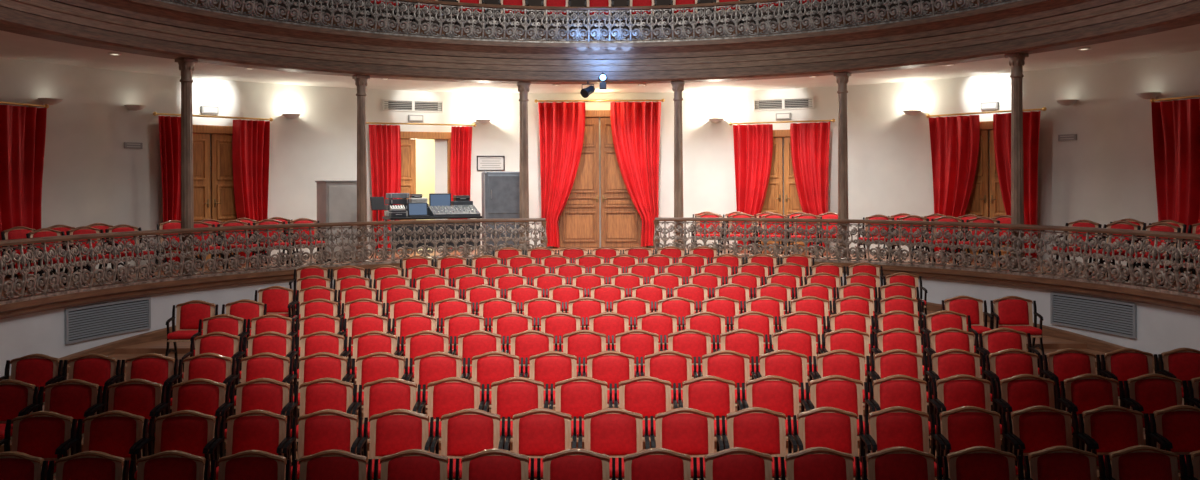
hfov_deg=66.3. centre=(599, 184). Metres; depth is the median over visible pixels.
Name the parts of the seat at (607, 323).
crest rail, panel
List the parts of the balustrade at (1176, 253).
newel post, scroll panel, scroll panel, scroll panel, scroll panel, scroll panel, scroll panel, scroll panel, scroll panel, scroll panel, scroll panel, scroll panel, scroll panel, scroll panel, handrail, scroll panel, scroll panel, rail, scroll panel, scroll panel, scroll panel, scroll panel, scroll panel, scroll panel, scroll panel, scroll panel, scroll panel, scroll panel, scroll panel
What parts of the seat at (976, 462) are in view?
frame, crest rail, panel, frame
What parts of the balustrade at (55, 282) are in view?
scroll panel, scroll panel, scroll panel, scroll panel, scroll panel, scroll panel, scroll panel, scroll panel, scroll panel, scroll panel, scroll panel, rail, scroll panel, scroll panel, handrail, scroll panel, scroll panel, scroll panel, scroll panel, scroll panel, scroll panel, scroll panel, scroll panel, scroll panel, scroll panel, scroll panel, scroll panel, scroll panel, newel post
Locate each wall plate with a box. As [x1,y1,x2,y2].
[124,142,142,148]
[1058,134,1076,140]
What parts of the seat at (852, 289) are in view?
crest rail, panel, frame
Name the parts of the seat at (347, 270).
crest rail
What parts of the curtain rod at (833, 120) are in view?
rod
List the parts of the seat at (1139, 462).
frame, crest rail, panel, frame, armrest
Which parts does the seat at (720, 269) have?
crest rail, panel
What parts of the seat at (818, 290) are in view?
crest rail, panel, frame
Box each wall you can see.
[0,51,1199,274]
[0,274,370,376]
[221,0,950,30]
[416,139,434,250]
[843,273,1199,355]
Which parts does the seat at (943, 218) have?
frame, panel, crest rail, frame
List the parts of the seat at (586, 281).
crest rail, panel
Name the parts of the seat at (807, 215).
frame, crest rail, panel, frame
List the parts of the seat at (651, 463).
frame, crest rail, frame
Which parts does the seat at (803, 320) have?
crest rail, panel, frame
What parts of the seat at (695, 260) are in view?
crest rail, panel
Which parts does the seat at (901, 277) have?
crest rail, panel, frame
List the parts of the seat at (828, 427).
frame, armrest, crest rail, panel, frame, armrest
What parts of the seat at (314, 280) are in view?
panel, crest rail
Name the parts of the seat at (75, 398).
armrest, frame, panel, crest rail, armrest, frame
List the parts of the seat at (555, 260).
panel, crest rail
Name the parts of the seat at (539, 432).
armrest, frame, crest rail, panel, frame, armrest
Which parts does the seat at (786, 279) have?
crest rail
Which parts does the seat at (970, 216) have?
crest rail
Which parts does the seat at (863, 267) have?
crest rail, panel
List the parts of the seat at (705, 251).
crest rail, panel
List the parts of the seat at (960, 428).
frame, armrest, crest rail, panel, frame, armrest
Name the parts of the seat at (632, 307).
crest rail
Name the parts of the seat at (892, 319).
frame, crest rail, panel, frame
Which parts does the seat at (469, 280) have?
crest rail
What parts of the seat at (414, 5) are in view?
frame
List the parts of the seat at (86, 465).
frame, crest rail, frame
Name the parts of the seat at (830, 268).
crest rail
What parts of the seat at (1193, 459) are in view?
frame, crest rail, panel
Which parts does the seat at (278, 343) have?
frame, armrest, crest rail, panel, frame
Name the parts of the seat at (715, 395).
frame, armrest, crest rail, panel, frame, armrest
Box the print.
[480,158,500,167]
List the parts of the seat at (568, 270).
crest rail, panel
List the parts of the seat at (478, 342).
frame, panel, crest rail, frame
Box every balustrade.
[0,218,547,304]
[653,217,1199,298]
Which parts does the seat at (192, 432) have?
armrest, frame, panel, crest rail, armrest, frame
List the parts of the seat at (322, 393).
armrest, frame, panel, crest rail, armrest, frame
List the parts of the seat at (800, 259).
crest rail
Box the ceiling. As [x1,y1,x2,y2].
[0,24,1199,93]
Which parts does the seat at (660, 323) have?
crest rail, panel, frame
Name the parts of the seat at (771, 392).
frame, armrest, crest rail, panel, frame, armrest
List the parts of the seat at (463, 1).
frame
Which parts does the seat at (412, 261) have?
crest rail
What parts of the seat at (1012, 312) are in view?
frame, armrest, crest rail, panel, armrest, frame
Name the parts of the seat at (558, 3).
panel, frame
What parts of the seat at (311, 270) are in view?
frame, crest rail, panel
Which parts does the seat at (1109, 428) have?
frame, armrest, crest rail, panel, frame, armrest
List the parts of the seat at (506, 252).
crest rail, panel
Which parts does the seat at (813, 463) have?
frame, crest rail, panel, frame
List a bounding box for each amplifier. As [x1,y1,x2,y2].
[384,211,407,216]
[385,199,408,204]
[385,205,407,210]
[386,193,408,198]
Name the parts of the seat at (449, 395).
armrest, frame, panel, crest rail, armrest, frame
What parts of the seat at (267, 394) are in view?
armrest, frame, crest rail, panel, armrest, frame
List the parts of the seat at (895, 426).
frame, armrest, crest rail, panel, frame, armrest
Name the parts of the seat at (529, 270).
crest rail, panel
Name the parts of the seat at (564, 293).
crest rail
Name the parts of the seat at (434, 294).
crest rail, panel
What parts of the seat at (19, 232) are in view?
frame, panel, crest rail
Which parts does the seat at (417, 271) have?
crest rail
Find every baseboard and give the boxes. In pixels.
[9,325,175,378]
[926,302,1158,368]
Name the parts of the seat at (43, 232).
frame, crest rail, panel, frame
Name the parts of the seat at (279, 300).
crest rail, panel, frame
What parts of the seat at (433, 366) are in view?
armrest, frame, crest rail, panel, frame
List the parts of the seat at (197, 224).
panel, frame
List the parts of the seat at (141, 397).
armrest, frame, panel, crest rail, armrest, frame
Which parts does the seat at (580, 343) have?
crest rail, panel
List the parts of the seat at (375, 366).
armrest, frame, panel, crest rail, frame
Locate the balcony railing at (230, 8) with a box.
[156,0,1020,42]
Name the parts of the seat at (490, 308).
crest rail, panel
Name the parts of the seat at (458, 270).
crest rail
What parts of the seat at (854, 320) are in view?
frame, crest rail, panel, frame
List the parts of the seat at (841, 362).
frame, armrest, crest rail, panel, frame, armrest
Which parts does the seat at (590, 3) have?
panel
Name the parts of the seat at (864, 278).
crest rail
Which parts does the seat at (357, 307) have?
frame, panel, crest rail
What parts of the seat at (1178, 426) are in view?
frame, armrest, crest rail, panel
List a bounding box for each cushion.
[0,385,27,420]
[0,424,12,439]
[0,458,33,479]
[8,229,31,254]
[15,358,52,388]
[17,417,64,457]
[33,231,58,258]
[36,257,79,264]
[49,384,91,420]
[52,227,70,249]
[62,458,114,479]
[73,229,96,254]
[73,358,110,390]
[76,254,117,260]
[89,416,135,457]
[91,226,109,243]
[112,227,134,250]
[113,384,154,419]
[118,251,153,257]
[131,358,167,384]
[144,457,196,479]
[160,416,207,456]
[163,223,180,243]
[167,330,202,338]
[177,384,218,417]
[180,304,210,328]
[188,357,225,382]
[194,224,209,246]
[194,246,224,251]
[199,336,233,356]
[205,221,218,237]
[207,318,237,335]
[216,466,218,479]
[223,223,245,243]
[225,457,277,479]
[227,244,256,249]
[230,303,258,327]
[232,416,278,454]
[239,220,253,238]
[241,383,282,414]
[246,357,283,381]
[252,336,285,355]
[255,318,286,334]
[258,221,280,242]
[260,242,291,247]
[262,289,288,312]
[274,219,287,235]
[285,461,299,478]
[291,424,298,437]
[293,220,313,240]
[293,393,299,404]
[295,241,324,245]
[300,268,323,277]
[301,278,325,288]
[303,289,329,301]
[303,317,334,334]
[304,302,332,316]
[304,357,340,382]
[304,415,350,455]
[305,335,338,355]
[305,383,346,414]
[306,456,358,479]
[337,268,360,278]
[340,278,365,299]
[345,289,371,307]
[349,302,377,317]
[350,367,356,377]
[352,317,382,344]
[357,335,390,357]
[357,391,363,404]
[357,422,369,437]
[361,356,398,389]
[366,459,380,478]
[369,383,410,417]
[370,0,398,5]
[374,268,397,287]
[375,415,421,455]
[380,278,404,299]
[386,288,412,311]
[387,456,439,479]
[394,301,422,326]
[400,317,430,343]
[404,366,413,377]
[406,258,427,277]
[410,335,443,364]
[411,267,434,287]
[416,5,441,9]
[416,391,427,404]
[419,356,456,388]
[420,277,444,298]
[428,288,454,311]
[429,421,441,436]
[433,382,473,418]
[438,301,466,326]
[441,258,462,276]
[447,415,493,455]
[447,459,461,477]
[448,267,471,286]
[448,316,479,343]
[449,345,457,354]
[459,8,484,11]
[459,277,483,298]
[460,0,478,7]
[462,334,495,363]
[462,366,471,377]
[469,456,520,479]
[470,288,495,310]
[475,258,497,275]
[477,356,513,388]
[480,391,491,403]
[483,301,511,325]
[485,266,508,286]
[497,316,527,343]
[497,382,537,418]
[498,250,518,265]
[498,276,522,297]
[500,421,512,436]
[501,345,510,353]
[502,9,526,13]
[503,0,522,9]
[510,257,531,274]
[511,288,537,310]
[515,334,548,363]
[519,366,529,376]
[519,414,564,454]
[522,266,545,285]
[528,301,556,325]
[528,458,542,477]
[530,249,550,264]
[534,356,571,388]
[537,276,561,297]
[544,257,566,273]
[544,390,554,403]
[545,10,566,14]
[545,316,575,342]
[546,0,565,6]
[550,455,602,479]
[553,287,579,310]
[558,266,581,284]
[561,382,601,417]
[563,249,583,263]
[568,334,601,363]
[571,420,583,436]
[572,301,600,325]
[576,276,600,296]
[577,365,586,376]
[579,257,600,272]
[589,0,608,6]
[590,10,608,14]
[590,414,636,454]
[592,355,629,387]
[593,316,624,342]
[594,287,620,310]
[595,249,615,262]
[595,266,617,283]
[606,345,615,350]
[607,390,618,403]
[609,458,623,477]
[613,257,634,273]
[615,276,639,297]
[617,300,645,325]
[620,334,653,363]
[624,381,665,417]
[628,249,648,262]
[631,266,654,284]
[631,455,683,479]
[632,0,651,5]
[632,11,650,13]
[634,365,644,376]
[636,287,662,310]
[642,315,672,342]
[642,420,655,435]
[647,257,669,273]
[650,355,686,387]
[654,276,678,297]
[660,249,680,263]
[662,300,690,324]
[662,413,708,454]
[668,265,690,284]
[671,390,682,402]
[673,333,706,362]
[674,8,695,12]
[675,0,694,8]
[677,287,703,309]
[682,257,703,274]
[688,381,729,416]
[690,315,720,342]
[690,457,704,476]
[692,365,701,375]
[693,249,713,263]
[693,275,717,296]
[696,234,719,237]
[700,215,719,233]
[704,265,727,285]
[706,300,734,324]
[707,355,744,387]
[711,344,720,352]
[713,454,764,479]
[714,420,726,435]
[716,7,738,10]
[716,256,738,274]
[719,0,738,5]
[719,287,745,309]
[725,333,759,362]
[727,234,751,237]
[732,215,751,233]
[732,275,756,296]
[733,413,779,453]
[735,389,745,402]
[738,315,769,341]
[741,265,764,285]
[749,365,759,375]
[751,256,773,275]
[751,300,779,324]
[752,381,793,416]
[756,3,781,7]
[758,235,784,238]
[760,286,787,309]
[764,215,783,234]
[765,354,802,386]
[771,275,795,296]
[772,457,785,476]
[778,265,801,285]
[778,333,811,362]
[785,419,797,434]
[786,256,808,275]
[786,315,817,341]
[789,214,800,230]
[791,235,815,239]
[794,454,846,479]
[796,299,824,324]
[797,216,816,234]
[799,0,827,3]
[799,389,809,402]
[802,286,828,309]
[805,413,851,453]
[807,364,813,375]
[811,275,836,297]
[816,265,839,285]
[816,380,857,416]
[821,214,837,232]
[823,354,859,379]
[830,333,864,360]
[835,314,865,331]
[840,299,868,314]
[843,286,869,298]
[850,276,875,297]
[853,265,876,274]
[853,457,861,475]
[857,419,869,434]
[859,237,887,241]
[862,389,873,401]
[869,217,888,236]
[875,453,927,479]
[876,412,923,451]
[880,354,917,378]
[880,380,921,410]
[883,314,914,331]
[883,332,916,352]
[885,286,911,297]
[885,299,913,313]
[890,275,915,296]
[891,238,919,243]
[894,215,904,229]
[902,217,922,237]
[924,240,955,244]
[927,216,941,235]
[928,421,935,434]
[931,314,962,331]
[934,462,942,475]
[935,332,969,352]
[937,218,957,239]
[938,353,975,378]
[943,380,985,410]
[948,412,994,452]
[949,299,979,323]
[956,453,1008,479]
[959,241,990,246]
[961,217,976,236]
[967,326,990,333]
[972,219,993,241]
[988,332,1021,352]
[995,353,1032,379]
[996,218,1010,236]
[998,299,1028,324]
[998,326,1041,334]
[1007,379,1049,411]
[1019,412,1066,452]
[1037,453,1090,479]
[1053,246,1088,252]
[1053,353,1090,385]
[1071,222,1094,246]
[1071,379,1112,415]
[1088,249,1125,255]
[1090,411,1137,451]
[1111,224,1133,248]
[1111,353,1148,385]
[1118,452,1171,479]
[1127,252,1170,259]
[1135,379,1176,414]
[1149,226,1173,252]
[1162,411,1199,451]
[1168,352,1199,384]
[1194,225,1199,249]
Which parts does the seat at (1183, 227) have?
crest rail, panel, frame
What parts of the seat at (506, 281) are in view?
crest rail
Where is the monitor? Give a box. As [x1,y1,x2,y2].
[429,193,450,205]
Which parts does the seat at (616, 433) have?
frame, armrest, crest rail, panel, frame, armrest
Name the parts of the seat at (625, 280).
crest rail, panel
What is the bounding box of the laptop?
[408,203,430,216]
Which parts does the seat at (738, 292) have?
panel, crest rail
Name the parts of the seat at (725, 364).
frame, crest rail, panel, frame, armrest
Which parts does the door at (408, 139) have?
panel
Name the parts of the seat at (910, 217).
frame, panel, crest rail, frame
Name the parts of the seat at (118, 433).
armrest, frame, panel, crest rail, armrest, frame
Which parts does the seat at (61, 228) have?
crest rail, frame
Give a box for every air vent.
[64,297,150,343]
[383,99,442,111]
[753,97,813,110]
[1050,292,1136,338]
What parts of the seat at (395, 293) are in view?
panel, crest rail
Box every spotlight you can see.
[580,81,594,97]
[599,72,606,89]
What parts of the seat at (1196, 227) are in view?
panel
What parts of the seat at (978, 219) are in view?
frame, panel, crest rail, frame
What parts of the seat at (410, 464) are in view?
frame, crest rail, frame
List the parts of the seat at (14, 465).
crest rail, frame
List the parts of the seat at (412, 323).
frame, crest rail, panel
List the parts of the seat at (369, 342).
frame, crest rail, panel, frame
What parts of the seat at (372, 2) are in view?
frame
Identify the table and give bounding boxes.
[382,216,481,260]
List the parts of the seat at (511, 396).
armrest, frame, crest rail, panel, frame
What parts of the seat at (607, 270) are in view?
crest rail, panel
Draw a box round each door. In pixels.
[193,125,238,260]
[381,131,450,251]
[553,110,647,247]
[746,130,820,249]
[947,121,1009,256]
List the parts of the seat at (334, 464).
frame, crest rail, frame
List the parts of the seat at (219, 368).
armrest, frame, panel, crest rail, armrest, frame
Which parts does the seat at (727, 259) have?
crest rail, panel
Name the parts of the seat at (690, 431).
frame, armrest, crest rail, panel, frame, armrest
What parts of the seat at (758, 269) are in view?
crest rail, panel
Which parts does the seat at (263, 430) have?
armrest, frame, panel, crest rail, armrest, frame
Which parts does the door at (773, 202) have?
panel, panel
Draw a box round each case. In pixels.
[388,210,406,217]
[409,198,427,202]
[410,194,422,197]
[451,201,472,205]
[453,195,469,200]
[481,171,519,254]
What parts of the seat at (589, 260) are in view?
crest rail, panel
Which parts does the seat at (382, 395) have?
armrest, frame, crest rail, panel, armrest, frame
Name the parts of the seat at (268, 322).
frame, crest rail, panel, frame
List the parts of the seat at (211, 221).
crest rail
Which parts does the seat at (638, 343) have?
crest rail, panel, frame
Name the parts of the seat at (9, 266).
frame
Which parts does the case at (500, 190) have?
door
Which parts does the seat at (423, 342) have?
frame, crest rail, panel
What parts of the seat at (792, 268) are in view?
crest rail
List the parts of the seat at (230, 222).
frame, crest rail, panel, frame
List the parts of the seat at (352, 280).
frame, crest rail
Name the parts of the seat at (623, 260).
crest rail, panel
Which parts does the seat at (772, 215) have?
frame, crest rail, panel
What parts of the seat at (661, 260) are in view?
panel, crest rail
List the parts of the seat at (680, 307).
crest rail, panel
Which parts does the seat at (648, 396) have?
frame, armrest, crest rail, panel, frame, armrest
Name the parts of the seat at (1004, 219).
crest rail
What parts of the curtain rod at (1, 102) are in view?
rod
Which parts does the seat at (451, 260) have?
crest rail, panel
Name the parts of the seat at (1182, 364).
frame, armrest, panel, crest rail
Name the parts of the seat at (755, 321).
frame, crest rail, panel, frame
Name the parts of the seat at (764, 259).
crest rail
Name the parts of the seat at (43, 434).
armrest, frame, panel, crest rail, armrest, frame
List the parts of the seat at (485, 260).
crest rail, panel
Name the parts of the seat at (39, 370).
frame, crest rail, panel, armrest, frame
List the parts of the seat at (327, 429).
armrest, frame, crest rail, panel, armrest, frame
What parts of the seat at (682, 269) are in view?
crest rail, panel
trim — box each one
[0,0,1195,71]
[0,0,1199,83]
[0,260,471,318]
[50,0,1125,59]
[741,259,1199,312]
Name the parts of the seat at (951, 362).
frame, armrest, crest rail, panel, frame, armrest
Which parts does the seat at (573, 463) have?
frame, crest rail, frame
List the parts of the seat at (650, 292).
crest rail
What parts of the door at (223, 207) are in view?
panel, frame, panel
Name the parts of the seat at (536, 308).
panel, crest rail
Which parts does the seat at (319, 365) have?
armrest, frame, panel, crest rail, armrest, frame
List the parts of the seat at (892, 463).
frame, crest rail, panel, frame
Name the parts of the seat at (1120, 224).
frame, panel, crest rail, frame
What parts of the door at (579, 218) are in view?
panel, panel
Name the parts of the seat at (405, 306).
frame, crest rail, panel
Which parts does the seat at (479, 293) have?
panel, crest rail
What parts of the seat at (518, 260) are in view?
crest rail, panel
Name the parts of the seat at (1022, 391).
frame, armrest, crest rail, panel, frame, armrest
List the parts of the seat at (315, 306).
frame, crest rail, panel, frame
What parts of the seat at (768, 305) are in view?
crest rail, panel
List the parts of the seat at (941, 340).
frame, crest rail, panel, frame, armrest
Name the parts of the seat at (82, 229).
frame, crest rail, panel, frame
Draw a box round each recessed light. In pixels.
[108,52,121,54]
[1077,47,1090,49]
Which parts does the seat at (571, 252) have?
crest rail, panel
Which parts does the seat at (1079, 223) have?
frame, panel, crest rail, frame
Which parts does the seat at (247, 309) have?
frame, crest rail, panel, frame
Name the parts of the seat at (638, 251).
crest rail, panel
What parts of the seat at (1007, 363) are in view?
frame, armrest, crest rail, panel, frame, armrest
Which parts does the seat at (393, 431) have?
armrest, frame, panel, crest rail, armrest, frame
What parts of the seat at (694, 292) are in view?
crest rail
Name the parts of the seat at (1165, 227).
frame, panel, crest rail, frame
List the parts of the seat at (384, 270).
panel, crest rail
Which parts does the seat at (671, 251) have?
crest rail, panel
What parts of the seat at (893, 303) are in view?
crest rail, panel, frame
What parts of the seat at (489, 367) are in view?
frame, crest rail, panel, frame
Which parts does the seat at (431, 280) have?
crest rail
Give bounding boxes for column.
[175,58,197,275]
[352,75,369,262]
[517,82,530,253]
[671,81,684,248]
[834,72,850,260]
[1005,53,1028,272]
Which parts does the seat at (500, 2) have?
panel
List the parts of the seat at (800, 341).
frame, crest rail, panel, frame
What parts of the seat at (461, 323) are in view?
frame, panel, crest rail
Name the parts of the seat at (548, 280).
crest rail, panel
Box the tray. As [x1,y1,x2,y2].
[370,197,384,209]
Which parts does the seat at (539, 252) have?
crest rail, panel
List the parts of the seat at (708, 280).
crest rail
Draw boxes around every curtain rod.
[0,101,48,108]
[153,112,272,120]
[366,122,475,126]
[534,99,664,102]
[729,119,834,125]
[926,107,1046,117]
[1150,95,1199,101]
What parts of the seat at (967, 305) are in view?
crest rail, panel, frame, armrest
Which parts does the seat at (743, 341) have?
crest rail, panel, frame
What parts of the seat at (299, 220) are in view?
frame, crest rail, panel, frame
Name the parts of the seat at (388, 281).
crest rail, panel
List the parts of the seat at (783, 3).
frame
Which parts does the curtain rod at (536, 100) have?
rod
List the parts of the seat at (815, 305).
frame, panel, crest rail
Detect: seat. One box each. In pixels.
[0,246,15,277]
[0,354,62,404]
[0,379,38,440]
[0,411,76,476]
[0,451,47,479]
[1,226,53,283]
[23,379,102,436]
[25,228,79,289]
[42,225,90,273]
[47,451,128,479]
[50,353,120,410]
[61,410,148,479]
[63,226,117,285]
[83,223,124,277]
[89,379,165,454]
[105,224,154,280]
[109,353,177,413]
[128,450,209,479]
[135,410,219,479]
[154,378,229,457]
[155,220,199,268]
[165,300,217,358]
[168,353,235,414]
[179,221,224,269]
[182,332,242,391]
[190,314,246,383]
[198,219,232,267]
[208,410,291,479]
[210,450,290,479]
[216,220,256,271]
[220,378,293,455]
[222,299,266,336]
[227,352,293,415]
[228,218,267,263]
[235,331,294,394]
[240,314,294,382]
[251,219,293,267]
[254,286,295,327]
[261,217,299,263]
[282,409,361,479]
[286,218,326,266]
[286,352,350,426]
[286,378,357,457]
[289,265,329,293]
[289,331,347,392]
[290,313,342,357]
[291,275,332,317]
[291,286,336,329]
[292,298,340,336]
[292,449,371,479]
[330,265,366,289]
[333,275,371,302]
[337,285,378,318]
[339,298,384,336]
[340,313,390,363]
[344,331,399,382]
[346,352,407,426]
[352,377,420,455]
[356,409,433,479]
[366,0,400,21]
[368,265,403,292]
[373,275,411,309]
[374,449,452,479]
[379,285,419,317]
[384,298,429,334]
[390,313,438,356]
[398,330,452,380]
[400,256,433,277]
[405,264,440,287]
[406,351,465,407]
[410,0,443,24]
[413,274,450,300]
[417,377,484,440]
[421,285,461,316]
[430,298,474,333]
[430,408,504,479]
[435,255,467,276]
[439,313,487,355]
[442,264,477,287]
[451,330,504,380]
[453,274,489,299]
[454,0,486,27]
[455,448,534,479]
[463,285,502,315]
[465,351,523,407]
[470,255,502,275]
[475,297,518,332]
[479,264,514,286]
[483,377,548,440]
[488,312,535,353]
[492,273,528,298]
[493,247,523,265]
[498,0,528,29]
[504,255,537,274]
[504,284,544,314]
[504,408,576,479]
[505,330,557,378]
[516,263,550,285]
[520,297,563,330]
[524,351,580,406]
[525,247,556,264]
[531,273,567,297]
[537,312,583,351]
[537,448,615,479]
[539,254,571,273]
[541,0,571,30]
[546,284,585,312]
[549,376,612,439]
[553,263,587,284]
[558,247,588,263]
[559,330,609,376]
[565,297,607,329]
[570,273,606,296]
[573,254,605,272]
[578,408,649,479]
[582,351,638,406]
[584,0,613,29]
[585,312,632,350]
[588,284,627,311]
[589,263,623,283]
[590,246,620,262]
[608,254,640,273]
[609,273,645,297]
[610,297,652,330]
[612,329,662,377]
[614,376,677,439]
[618,448,697,479]
[623,246,653,262]
[626,263,660,284]
[627,0,656,29]
[629,284,668,312]
[634,312,680,351]
[640,350,697,406]
[642,254,674,273]
[647,273,684,297]
[650,407,723,479]
[655,246,686,263]
[655,297,697,331]
[662,263,696,284]
[664,329,715,378]
[669,0,699,28]
[671,284,710,313]
[676,254,709,274]
[678,376,743,439]
[682,311,729,352]
[686,272,723,298]
[688,246,718,263]
[691,211,720,245]
[693,213,723,252]
[698,350,757,405]
[699,263,733,285]
[699,296,742,332]
[699,447,779,479]
[711,0,743,26]
[711,254,743,274]
[712,283,752,313]
[717,329,769,378]
[720,211,751,252]
[722,407,797,479]
[725,272,762,299]
[726,213,756,253]
[730,311,779,353]
[735,263,770,285]
[742,375,809,438]
[744,296,788,332]
[746,254,778,275]
[751,212,781,251]
[754,0,787,23]
[754,283,794,314]
[756,213,789,254]
[756,350,816,407]
[765,272,802,299]
[769,329,823,378]
[772,262,807,285]
[778,311,828,355]
[780,254,813,276]
[780,447,861,479]
[781,212,813,254]
[787,213,822,258]
[788,296,833,333]
[793,407,871,479]
[795,283,836,320]
[797,0,832,19]
[804,272,842,303]
[805,375,875,455]
[810,263,845,286]
[812,212,837,248]
[813,349,875,421]
[821,328,877,381]
[827,311,878,355]
[833,296,878,333]
[836,283,880,317]
[844,272,882,299]
[847,262,883,290]
[856,214,895,260]
[861,446,943,479]
[864,406,945,479]
[869,349,935,413]
[869,375,940,449]
[874,328,932,379]
[875,310,928,364]
[877,295,925,333]
[878,282,924,327]
[882,213,919,258]
[883,272,927,323]
[890,215,930,261]
[914,214,952,259]
[922,310,978,362]
[924,216,963,263]
[926,328,986,380]
[927,349,994,411]
[930,374,1007,452]
[935,406,1018,479]
[942,295,992,336]
[942,446,1025,479]
[948,214,987,262]
[957,217,1001,267]
[979,327,1040,376]
[980,215,1010,262]
[986,348,1053,394]
[990,296,1044,358]
[996,374,1072,450]
[1007,405,1092,475]
[1023,445,1108,479]
[1043,348,1112,408]
[1053,220,1104,275]
[1060,374,1138,447]
[1078,405,1166,471]
[1088,221,1140,280]
[1099,218,1148,268]
[1101,348,1170,399]
[1104,445,1191,479]
[1124,373,1199,430]
[1126,223,1185,285]
[1135,220,1187,275]
[1149,405,1199,473]
[1158,348,1199,400]
[1179,223,1199,277]
[1185,450,1199,479]
[1187,377,1199,407]
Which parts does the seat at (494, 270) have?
panel, crest rail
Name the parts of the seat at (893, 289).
crest rail, panel, frame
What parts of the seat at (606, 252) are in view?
crest rail, panel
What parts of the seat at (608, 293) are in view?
crest rail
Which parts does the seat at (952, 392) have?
frame, armrest, crest rail, panel, frame, armrest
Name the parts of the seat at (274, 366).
armrest, frame, panel, crest rail, armrest, frame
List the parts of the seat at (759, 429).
frame, armrest, crest rail, panel, frame, armrest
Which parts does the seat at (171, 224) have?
frame, panel, crest rail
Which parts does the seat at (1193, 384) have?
frame, crest rail, panel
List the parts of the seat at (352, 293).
crest rail, panel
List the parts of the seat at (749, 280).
crest rail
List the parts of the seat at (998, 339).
frame, crest rail, panel, frame, armrest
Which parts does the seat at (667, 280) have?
crest rail, panel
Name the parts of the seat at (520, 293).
crest rail, panel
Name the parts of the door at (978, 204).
panel, panel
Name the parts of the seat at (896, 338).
frame, crest rail, panel, frame, armrest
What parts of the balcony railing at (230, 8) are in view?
scroll panel, scroll panel, scroll panel, scroll panel, scroll panel, scroll panel, scroll panel, scroll panel, scroll panel, scroll panel, scroll panel, scroll panel, scroll panel, scroll panel, scroll panel, scroll panel, scroll panel, scroll panel, scroll panel, scroll panel, handrail, scroll panel, scroll panel, scroll panel, scroll panel, scroll panel, scroll panel, scroll panel, scroll panel, scroll panel, scroll panel, scroll panel, scroll panel, scroll panel, scroll panel, scroll panel, scroll panel, scroll panel, scroll panel, scroll panel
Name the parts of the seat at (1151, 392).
frame, armrest, crest rail, panel, frame, armrest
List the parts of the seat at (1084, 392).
frame, armrest, crest rail, panel, frame, armrest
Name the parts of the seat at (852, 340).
frame, crest rail, panel, frame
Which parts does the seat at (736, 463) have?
frame, crest rail, frame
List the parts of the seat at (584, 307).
crest rail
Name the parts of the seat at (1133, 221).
frame, crest rail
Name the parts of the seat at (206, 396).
armrest, frame, crest rail, panel, armrest, frame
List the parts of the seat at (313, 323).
frame, crest rail, panel, frame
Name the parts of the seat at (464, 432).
armrest, frame, panel, crest rail, armrest, frame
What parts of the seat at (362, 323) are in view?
frame, crest rail, panel, frame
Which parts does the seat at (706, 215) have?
panel, crest rail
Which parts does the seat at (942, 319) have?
frame, crest rail, panel, frame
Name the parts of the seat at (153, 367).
armrest, frame, crest rail, panel, armrest, frame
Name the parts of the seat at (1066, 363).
frame, armrest, crest rail, panel, frame, armrest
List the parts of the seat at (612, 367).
frame, panel, crest rail, frame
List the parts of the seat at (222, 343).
armrest, frame, panel, crest rail, armrest, frame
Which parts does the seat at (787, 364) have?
frame, crest rail, panel, frame, armrest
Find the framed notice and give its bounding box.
[477,156,504,170]
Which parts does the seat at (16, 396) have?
panel, crest rail, armrest, frame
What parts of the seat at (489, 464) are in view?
frame, crest rail, panel, frame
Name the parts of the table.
leg, modesty panel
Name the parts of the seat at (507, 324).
crest rail, panel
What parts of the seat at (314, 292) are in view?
frame, panel, crest rail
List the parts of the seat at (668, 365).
frame, crest rail, panel, frame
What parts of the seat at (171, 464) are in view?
frame, crest rail, panel, frame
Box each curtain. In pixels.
[0,105,46,273]
[158,116,180,262]
[232,119,269,258]
[368,125,400,250]
[450,126,471,248]
[538,102,584,246]
[610,102,660,246]
[733,124,772,247]
[790,122,829,247]
[929,115,979,253]
[993,111,1040,257]
[1151,98,1199,267]
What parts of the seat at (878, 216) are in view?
frame, panel, crest rail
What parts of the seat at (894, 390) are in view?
frame, armrest, crest rail, panel, frame, armrest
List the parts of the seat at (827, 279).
crest rail, panel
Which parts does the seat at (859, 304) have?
crest rail, panel, frame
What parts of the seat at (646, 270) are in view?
crest rail, panel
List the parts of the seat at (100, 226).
crest rail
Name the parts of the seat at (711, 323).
crest rail, panel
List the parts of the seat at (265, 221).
frame, crest rail, panel, frame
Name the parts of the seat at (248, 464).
frame, crest rail, panel, frame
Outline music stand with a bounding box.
[370,197,384,258]
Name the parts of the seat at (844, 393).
frame, armrest, crest rail, panel, frame, armrest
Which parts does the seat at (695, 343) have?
frame, panel, crest rail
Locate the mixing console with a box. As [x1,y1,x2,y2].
[428,205,480,216]
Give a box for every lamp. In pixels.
[200,106,218,113]
[408,115,423,121]
[776,113,790,119]
[980,102,998,109]
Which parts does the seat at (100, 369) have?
armrest, frame, panel, crest rail, armrest, frame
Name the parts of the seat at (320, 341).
armrest, frame, panel, crest rail, frame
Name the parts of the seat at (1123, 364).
frame, armrest, crest rail, panel, frame, armrest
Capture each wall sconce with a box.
[38,98,62,104]
[124,104,145,110]
[282,113,300,118]
[475,119,491,123]
[708,118,723,122]
[903,110,921,115]
[1056,99,1077,105]
[1136,92,1160,98]
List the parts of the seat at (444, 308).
crest rail, panel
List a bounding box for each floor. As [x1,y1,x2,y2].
[0,247,1199,300]
[0,309,1183,479]
[164,0,1012,40]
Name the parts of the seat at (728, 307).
crest rail, panel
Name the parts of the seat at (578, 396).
frame, armrest, panel, crest rail, frame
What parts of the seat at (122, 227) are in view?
frame, crest rail, panel, frame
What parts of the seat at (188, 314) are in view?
armrest, frame, panel, crest rail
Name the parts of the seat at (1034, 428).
frame, armrest, crest rail, panel, frame, armrest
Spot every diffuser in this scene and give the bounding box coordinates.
[203,107,216,112]
[410,116,421,119]
[777,114,788,117]
[982,103,995,108]
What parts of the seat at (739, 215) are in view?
panel, crest rail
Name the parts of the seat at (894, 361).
frame, armrest, crest rail, panel, frame, armrest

